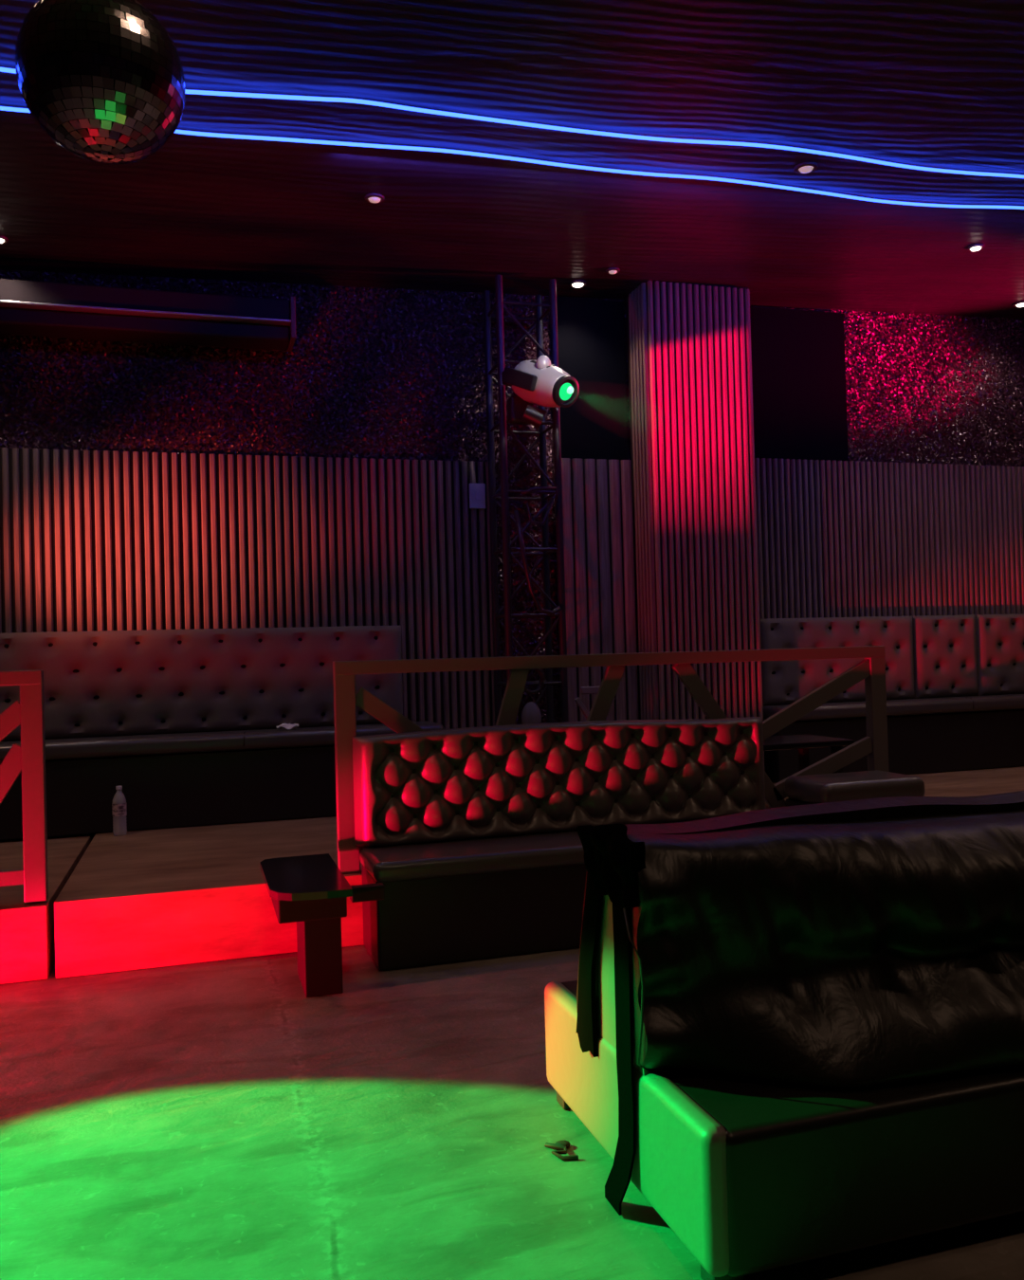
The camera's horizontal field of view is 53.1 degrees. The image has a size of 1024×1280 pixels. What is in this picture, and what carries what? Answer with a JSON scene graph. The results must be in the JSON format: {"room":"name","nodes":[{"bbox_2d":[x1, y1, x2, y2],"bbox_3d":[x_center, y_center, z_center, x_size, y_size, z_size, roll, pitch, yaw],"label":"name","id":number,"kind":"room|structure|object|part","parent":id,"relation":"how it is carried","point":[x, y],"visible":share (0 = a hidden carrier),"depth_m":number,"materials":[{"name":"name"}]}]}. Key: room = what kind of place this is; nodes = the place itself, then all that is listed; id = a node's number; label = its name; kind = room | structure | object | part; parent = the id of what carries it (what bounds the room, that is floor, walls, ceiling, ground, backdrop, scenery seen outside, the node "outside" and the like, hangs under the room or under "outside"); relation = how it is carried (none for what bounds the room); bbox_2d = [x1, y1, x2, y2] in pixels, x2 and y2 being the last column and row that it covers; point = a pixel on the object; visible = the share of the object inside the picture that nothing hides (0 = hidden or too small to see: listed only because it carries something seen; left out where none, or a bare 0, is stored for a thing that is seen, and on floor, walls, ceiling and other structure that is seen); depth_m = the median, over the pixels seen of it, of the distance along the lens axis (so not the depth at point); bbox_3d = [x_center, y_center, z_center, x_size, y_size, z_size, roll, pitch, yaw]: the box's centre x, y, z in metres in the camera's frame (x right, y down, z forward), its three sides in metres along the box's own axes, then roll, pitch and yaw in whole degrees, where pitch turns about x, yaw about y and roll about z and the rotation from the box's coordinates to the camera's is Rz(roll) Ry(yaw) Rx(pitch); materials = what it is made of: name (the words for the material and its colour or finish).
{"room":"entertainment venue","nodes":[
{"label":"entertainment venue","id":0,"kind":"room"},
{"bbox_2d":[0,0,1023,318],"bbox_3d":[1.270,-2.612,2.486,17.000,0.630,9.900,-1,-1,-17],"label":"ceiling","id":1,"kind":"structure","parent":0,"point":[928,83],"depth_m":5.21,"materials":[{"name":"black paint"}]},
{"bbox_2d":[0,235,8,243],"bbox_3d":[-2.936,-2.282,5.848,0.108,0.025,0.108,-1,-1,-17],"label":"recessed light","id":2,"kind":"object","parent":1,"relation":"in","point":[3,240],"visible":1,"depth_m":5.84,"materials":[{"name":"grey glass"}]},
{"bbox_2d":[15,0,185,164],"bbox_3d":[-1.286,-1.956,3.203,0.495,0.891,0.495,-1,-1,-17],"label":"disco ball","id":3,"kind":"object","parent":1,"relation":"hanging from","point":[104,80],"visible":1,"depth_m":3.04,"materials":[{"name":"silver mirror"}]},
{"bbox_2d":[365,193,383,203],"bbox_3d":[-0.751,-2.407,5.600,0.108,0.025,0.108,-1,-1,-17],"label":"recessed light","id":4,"kind":"object","parent":1,"relation":"in","point":[374,198],"visible":1,"depth_m":5.58,"materials":[{"name":"grey glass"}]},
{"bbox_2d":[0,67,1023,178],"bbox_3d":[0.550,-2.482,5.020,8.901,0.284,0.095,-1,-1,-17],"label":"led strip","id":5,"kind":"object","parent":1,"relation":"attached to","point":[3,69],"visible":0.88,"depth_m":4.94,"materials":[{"name":"blue plastic"}]},
{"bbox_2d":[0,106,1023,209],"bbox_3d":[0.439,-2.474,5.385,8.901,0.284,0.132,-1,-1,-18],"label":"led strip","id":6,"kind":"object","parent":1,"relation":"attached to","point":[4,108],"visible":0.91,"depth_m":5.28,"materials":[{"name":"blue plastic"}]},
{"bbox_2d":[568,279,586,288],"bbox_3d":[0.458,-2.467,7.119,0.124,0.025,0.124,-1,-1,-17],"label":"recessed light","id":7,"kind":"object","parent":1,"relation":"in","point":[576,283],"visible":1,"depth_m":7.09,"materials":[{"name":"grey glass"}]},
{"bbox_2d":[605,267,620,274],"bbox_3d":[0.680,-2.481,6.904,0.093,0.025,0.093,-1,-1,-17],"label":"recessed light","id":8,"kind":"object","parent":1,"relation":"in","point":[612,270],"visible":1,"depth_m":6.88,"materials":[{"name":"grey glass"}]},
{"bbox_2d":[794,162,818,174],"bbox_3d":[1.587,-2.540,5.528,0.124,0.025,0.124,-1,-1,-17],"label":"recessed light","id":9,"kind":"object","parent":1,"relation":"in","point":[804,168],"visible":1,"depth_m":5.51,"materials":[{"name":"grey glass"}]},
{"bbox_2d":[967,243,984,251],"bbox_3d":[3.104,-2.619,6.853,0.108,0.025,0.108,-1,-1,-17],"label":"recessed light","id":10,"kind":"object","parent":1,"relation":"in","point":[977,246],"visible":1,"depth_m":6.83,"materials":[{"name":"grey glass"}]},
{"bbox_2d":[1012,300,1023,307],"bbox_3d":[4.055,-2.666,8.148,0.124,0.025,0.124,-1,-1,-17],"label":"recessed light","id":11,"kind":"object","parent":1,"relation":"in","point":[1018,303],"visible":1,"depth_m":8.13,"materials":[{"name":"grey glass"}]},
{"bbox_2d":[0,944,1023,1279],"bbox_3d":[1.381,1.356,2.430,17.000,0.120,9.900,-1,-1,-17],"label":"floor","id":12,"kind":"structure","parent":0,"point":[218,1120],"depth_m":2.75,"materials":[{"name":"concrete"}]},
{"bbox_2d":[0,833,95,984],"bbox_3d":[-4.444,1.335,4.662,4.568,0.307,2.223,-1,-1,-17],"label":"stage platform","id":13,"kind":"object","parent":12,"relation":"on","point":[27,929],"visible":0.49,"depth_m":4.27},
{"bbox_2d":[0,669,48,902],"bbox_3d":[-3.250,0.641,3.945,2.664,0.970,0.064,-1,-1,-17],"label":"metal railing","id":14,"kind":"object","parent":13,"relation":"on","point":[28,758],"visible":1,"depth_m":4.29,"materials":[{"name":"grey paint"}]},
{"bbox_3d":[-3.236,1.021,3.941,2.510,0.060,0.050,-1,-1,-17],"label":"rail","id":15,"kind":"part","parent":14,"relation":"part of","materials":[{"name":"grey metal"}]},
{"bbox_3d":[-3.262,0.187,3.952,2.664,0.062,0.064,-1,-1,-17],"label":"rail","id":16,"kind":"part","parent":14,"relation":"part of","materials":[{"name":"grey metal"}]},
{"bbox_3d":[-2.017,0.639,4.322,0.086,0.915,0.060,-1,-1,-17],"label":"post","id":17,"kind":"part","parent":14,"relation":"part of","materials":[{"name":"grey metal"}]},
{"bbox_2d":[0,625,444,840],"bbox_3d":[-2.924,0.549,6.013,5.100,1.190,0.429,-1,-1,-17],"label":"tufted bench","id":18,"kind":"object","parent":13,"relation":"on","point":[186,722],"visible":0.87,"depth_m":6.25,"materials":[{"name":"black leather"}]},
{"bbox_3d":[-1.982,0.255,6.443,2.595,0.644,0.170,-1,-1,-17],"label":"backrest","id":19,"kind":"part","parent":18,"relation":"part of","materials":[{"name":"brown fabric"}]},
{"bbox_3d":[-2.917,0.649,6.000,5.100,0.103,0.395,-1,-1,-17],"label":"seat","id":20,"kind":"part","parent":18,"relation":"part of","materials":[{"name":"grey leather"}]},
{"bbox_2d":[276,723,298,730],"bbox_3d":[-1.393,0.535,6.360,0.130,0.039,0.090,-1,-1,-17],"label":"paper napkin","id":21,"kind":"object","parent":18,"relation":"on","point":[288,726],"visible":1,"depth_m":6.33,"materials":[{"name":"white paper"}]},
{"bbox_2d":[259,853,384,997],"bbox_3d":[-0.791,1.166,4.206,0.430,0.430,0.755,-1,-1,-17],"label":"side table","id":22,"kind":"object","parent":12,"relation":"on","point":[312,892],"visible":1,"depth_m":3.96,"materials":[{"name":"black wood"}]},
{"bbox_3d":[-0.778,1.229,4.122,0.143,0.302,0.330,-1,-1,-17],"label":"leg","id":23,"kind":"part","parent":22,"relation":"part of","materials":[{"name":"black paint"}]},
{"bbox_2d":[54,766,1023,978],"bbox_3d":[3.028,1.153,6.943,11.003,0.319,2.230,-1,-1,-17],"label":"stage platform","id":24,"kind":"object","parent":12,"relation":"on","point":[143,899],"visible":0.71,"depth_m":4.53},
{"bbox_2d":[111,786,127,836],"bbox_3d":[-2.264,0.984,5.907,0.077,0.283,0.077,-1,-1,-17],"label":"water bottle","id":25,"kind":"object","parent":24,"relation":"on","point":[118,805],"visible":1,"depth_m":5.88,"materials":[{"name":"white plastic"}]},
{"bbox_2d":[482,274,568,725],"bbox_3d":[0.102,-0.678,6.985,0.580,3.502,0.390,-1,-1,-17],"label":"lighting truss","id":26,"kind":"object","parent":24,"relation":"on","point":[493,494],"visible":0.74,"depth_m":6.91,"materials":[{"name":"black metal"}]},
{"bbox_2d":[513,486,561,724],"bbox_3d":[0.185,-0.203,6.754,0.305,1.634,0.098,-1,-1,-17],"label":"cable bundle","id":27,"kind":"object","parent":26,"relation":"hanging from","point":[531,712],"visible":0.76,"depth_m":6.74,"materials":[{"name":"grey rubber"}]},
{"bbox_2d":[501,355,579,428],"bbox_3d":[0.187,-1.592,6.592,0.356,0.466,0.568,-1,-1,-40],"label":"light","id":28,"kind":"object","parent":26,"relation":"attached to","point":[539,382],"visible":1,"depth_m":6.46,"materials":[{"name":"white plastic"}]},
{"bbox_3d":[0.047,-1.661,6.512,0.040,0.207,0.315,-1,-1,-40],"label":"yoke arm","id":29,"kind":"part","parent":28,"relation":"part of","materials":[{"name":"black plastic"}]},
{"bbox_3d":[0.201,-1.741,6.480,0.098,0.120,0.080,-1,-1,-17],"label":"motor","id":30,"kind":"part","parent":28,"relation":"part of","materials":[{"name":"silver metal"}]},
{"bbox_2d":[574,686,615,718],"bbox_3d":[0.557,0.681,6.722,0.286,0.755,0.280,-1,-1,-17],"label":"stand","id":31,"kind":"object","parent":24,"relation":"on","point":[583,689],"visible":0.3,"depth_m":6.69,"materials":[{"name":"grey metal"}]},
{"bbox_3d":[0.489,0.485,6.706,0.157,0.222,0.030,-1,-1,-17],"label":"arm","id":32,"kind":"part","parent":31,"relation":"part of","materials":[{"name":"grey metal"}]},
{"bbox_2d":[561,457,639,721],"bbox_3d":[0.629,-0.113,7.306,0.560,2.355,0.040,-1,-1,-17],"label":"panel","id":33,"kind":"object","parent":24,"relation":"on","point":[600,606],"visible":0.59,"depth_m":7.30,"materials":[{"name":"grey"}]},
{"bbox_2d":[332,645,888,874],"bbox_3d":[0.607,0.550,5.125,2.957,0.970,0.064,-1,-1,-17],"label":"metal railing","id":34,"kind":"object","parent":24,"relation":"on","point":[872,668],"visible":0.59,"depth_m":5.08,"materials":[{"name":"grey paint"}]},
{"bbox_3d":[-0.760,0.610,4.706,0.094,0.915,0.060,-1,-1,-17],"label":"post","id":35,"kind":"part","parent":34,"relation":"part of","materials":[{"name":"grey metal"}]},
{"bbox_3d":[0.595,0.096,5.131,2.957,0.062,0.064,-1,-1,-17],"label":"rail","id":36,"kind":"part","parent":34,"relation":"part of","materials":[{"name":"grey metal"}]},
{"bbox_3d":[1.977,0.545,5.543,0.093,0.915,0.060,-1,-1,-17],"label":"post","id":37,"kind":"part","parent":34,"relation":"part of","materials":[{"name":"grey metal"}]},
{"bbox_2d":[625,280,764,760],"bbox_3d":[1.324,-0.744,7.423,0.843,3.581,0.408,-1,-1,-17],"label":"pillar","id":38,"kind":"structure","parent":24,"relation":"on","point":[690,386],"depth_m":7.24,"materials":[{"name":"grey"}]},
{"bbox_2d":[763,733,854,773],"bbox_3d":[1.629,0.814,6.231,0.720,0.415,0.500,-1,-1,-17],"label":"table","id":39,"kind":"object","parent":24,"relation":"on","point":[802,742],"visible":0.26,"depth_m":6.12,"materials":[{"name":"black wood"}]},
{"bbox_3d":[1.850,0.829,6.481,0.050,0.380,0.050,-1,-1,-17],"label":"leg","id":40,"kind":"part","parent":39,"relation":"part of","materials":[{"name":"black paint"}]},
{"bbox_3d":[1.953,0.822,6.146,0.050,0.380,0.050,-1,-1,-17],"label":"leg","id":41,"kind":"part","parent":39,"relation":"part of","materials":[{"name":"black paint"}]},
{"bbox_2d":[759,613,1023,783],"bbox_3d":[4.069,0.383,8.152,4.670,1.190,0.429,-1,-1,-17],"label":"tufted bench","id":42,"kind":"object","parent":24,"relation":"on","point":[955,684],"visible":0.83,"depth_m":7.77,"materials":[{"name":"black leather"}]},
{"bbox_3d":[2.461,0.150,7.802,1.340,0.644,0.170,-1,-1,-17],"label":"backrest","id":43,"kind":"part","parent":42,"relation":"part of","materials":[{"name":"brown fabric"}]},
{"bbox_3d":[4.076,0.484,8.138,4.670,0.103,0.395,-1,-1,-17],"label":"seat","id":44,"kind":"part","parent":42,"relation":"part of","materials":[{"name":"black leather"}]},
{"bbox_3d":[3.391,0.128,8.086,0.595,0.644,0.170,-1,-1,-17],"label":"backrest","id":45,"kind":"part","parent":42,"relation":"part of","materials":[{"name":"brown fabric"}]},
{"bbox_3d":[4.347,0.106,8.378,1.395,0.644,0.170,-1,-1,-17],"label":"backrest","id":46,"kind":"part","parent":42,"relation":"part of","materials":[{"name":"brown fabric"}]},
{"bbox_2d":[352,716,765,970],"bbox_3d":[0.350,0.873,4.728,2.085,0.967,0.445,-1,-1,-17],"label":"tufted sofa","id":47,"kind":"object","parent":12,"relation":"on","point":[471,838],"visible":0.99,"depth_m":4.65,"materials":[{"name":"black leather"}]},
{"bbox_3d":[0.359,0.946,4.726,2.072,0.090,0.440,-1,-1,-17],"label":"seat","id":48,"kind":"part","parent":47,"relation":"part of","materials":[{"name":"black leather"}]},
{"bbox_3d":[0.291,0.648,4.885,2.073,0.509,0.120,-1,-1,-17],"label":"backrest","id":49,"kind":"part","parent":47,"relation":"part of","materials":[{"name":"black leather"}]},
{"bbox_2d":[544,1139,578,1160],"bbox_3d":[0.130,1.326,2.662,0.065,0.017,0.103,-1,-1,-17],"label":"scrap","id":50,"kind":"object","parent":12,"relation":"on","point":[562,1145],"visible":1,"depth_m":2.65,"materials":[{"name":"black paper"}]},
{"bbox_2d":[544,790,1023,1279],"bbox_3d":[1.317,0.856,2.827,2.367,0.894,1.025,-1,-1,-17],"label":"lounge sofa","id":51,"kind":"object","parent":12,"relation":"on","point":[796,1032],"visible":1,"depth_m":2.30,"materials":[{"name":"black leather"}]},
{"bbox_3d":[0.271,0.774,2.282,0.019,0.342,0.066,-1,-1,-36],"label":"cord","id":52,"kind":"part","parent":51,"relation":"part of","materials":[{"name":"black fabric"}]},
{"bbox_3d":[0.267,1.127,2.502,0.062,0.298,1.015,-1,-1,-17],"label":"panel","id":53,"kind":"part","parent":51,"relation":"part of","materials":[{"name":"white leather"}]},
{"bbox_2d":[576,790,1023,1009],"bbox_3d":[1.293,0.682,2.923,2.290,0.542,0.384,-1,-1,-17],"label":"cushion","id":54,"kind":"object","parent":51,"relation":"on","point":[598,972],"depth_m":2.57,"materials":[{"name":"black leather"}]},
{"bbox_2d":[626,809,1023,1086],"bbox_3d":[1.402,0.686,2.557,2.295,0.522,0.439,-1,-1,-17],"label":"cushion","id":55,"kind":"object","parent":51,"relation":"on","point":[801,947],"depth_m":2.33,"materials":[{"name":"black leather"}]},
{"bbox_2d":[784,769,925,806],"bbox_3d":[1.735,1.007,5.179,0.600,0.635,0.385,-1,-1,-17],"label":"ottoman","id":56,"kind":"object","parent":12,"relation":"on","point":[811,789],"visible":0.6,"depth_m":5.04,"materials":[{"name":"black leather"}]},
{"bbox_2d":[0,269,1023,724],"bbox_3d":[-0.142,-0.695,7.251,17.000,4.200,0.120,-1,-1,-17],"label":"wall","id":57,"kind":"structure","parent":0,"point":[369,373],"depth_m":7.01,"materials":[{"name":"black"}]},
{"bbox_2d":[0,278,295,352],"bbox_3d":[-3.243,-1.993,6.058,3.832,0.265,0.328,-1,-1,-17],"label":"housing","id":58,"kind":"object","parent":57,"relation":"attached to","point":[27,307],"visible":1,"depth_m":6.27,"materials":[{"name":"black metal"}]},
{"bbox_2d":[0,447,494,729],"bbox_3d":[-4.118,0.015,5.924,8.390,2.325,0.046,-1,-1,-17],"label":"panel","id":59,"kind":"object","parent":57,"relation":"attached to","point":[96,540],"visible":0.38,"depth_m":6.68,"materials":[{"name":"grey"}]},
{"bbox_2d":[468,483,485,509],"bbox_3d":[-0.240,-0.997,7.096,0.115,0.175,0.023,-1,-1,-17],"label":"wall plate","id":60,"kind":"object","parent":59,"relation":"attached to","point":[477,491],"visible":1,"depth_m":7.09,"materials":[{"name":"grey"}]},
{"bbox_2d":[556,295,628,460],"bbox_3d":[0.560,-1.882,7.414,0.570,1.178,0.027,-1,-1,-17],"label":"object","id":61,"kind":"object","parent":57,"relation":"attached to","point":[591,332],"visible":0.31,"depth_m":7.41,"materials":[{"name":"black"}]},
{"bbox_2d":[749,306,848,461],"bbox_3d":[2.136,-1.972,7.897,1.010,1.163,0.027,-1,-1,-17],"label":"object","id":62,"kind":"object","parent":57,"relation":"attached to","point":[798,363],"visible":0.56,"depth_m":7.91,"materials":[{"name":"black"}]},
{"bbox_2d":[754,457,1023,618],"bbox_3d":[4.825,-0.241,8.660,6.500,2.415,0.046,-1,-1,-17],"label":"panel","id":63,"kind":"object","parent":57,"relation":"attached to","point":[836,539],"visible":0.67,"depth_m":8.09,"materials":[{"name":"grey"}]}
]}

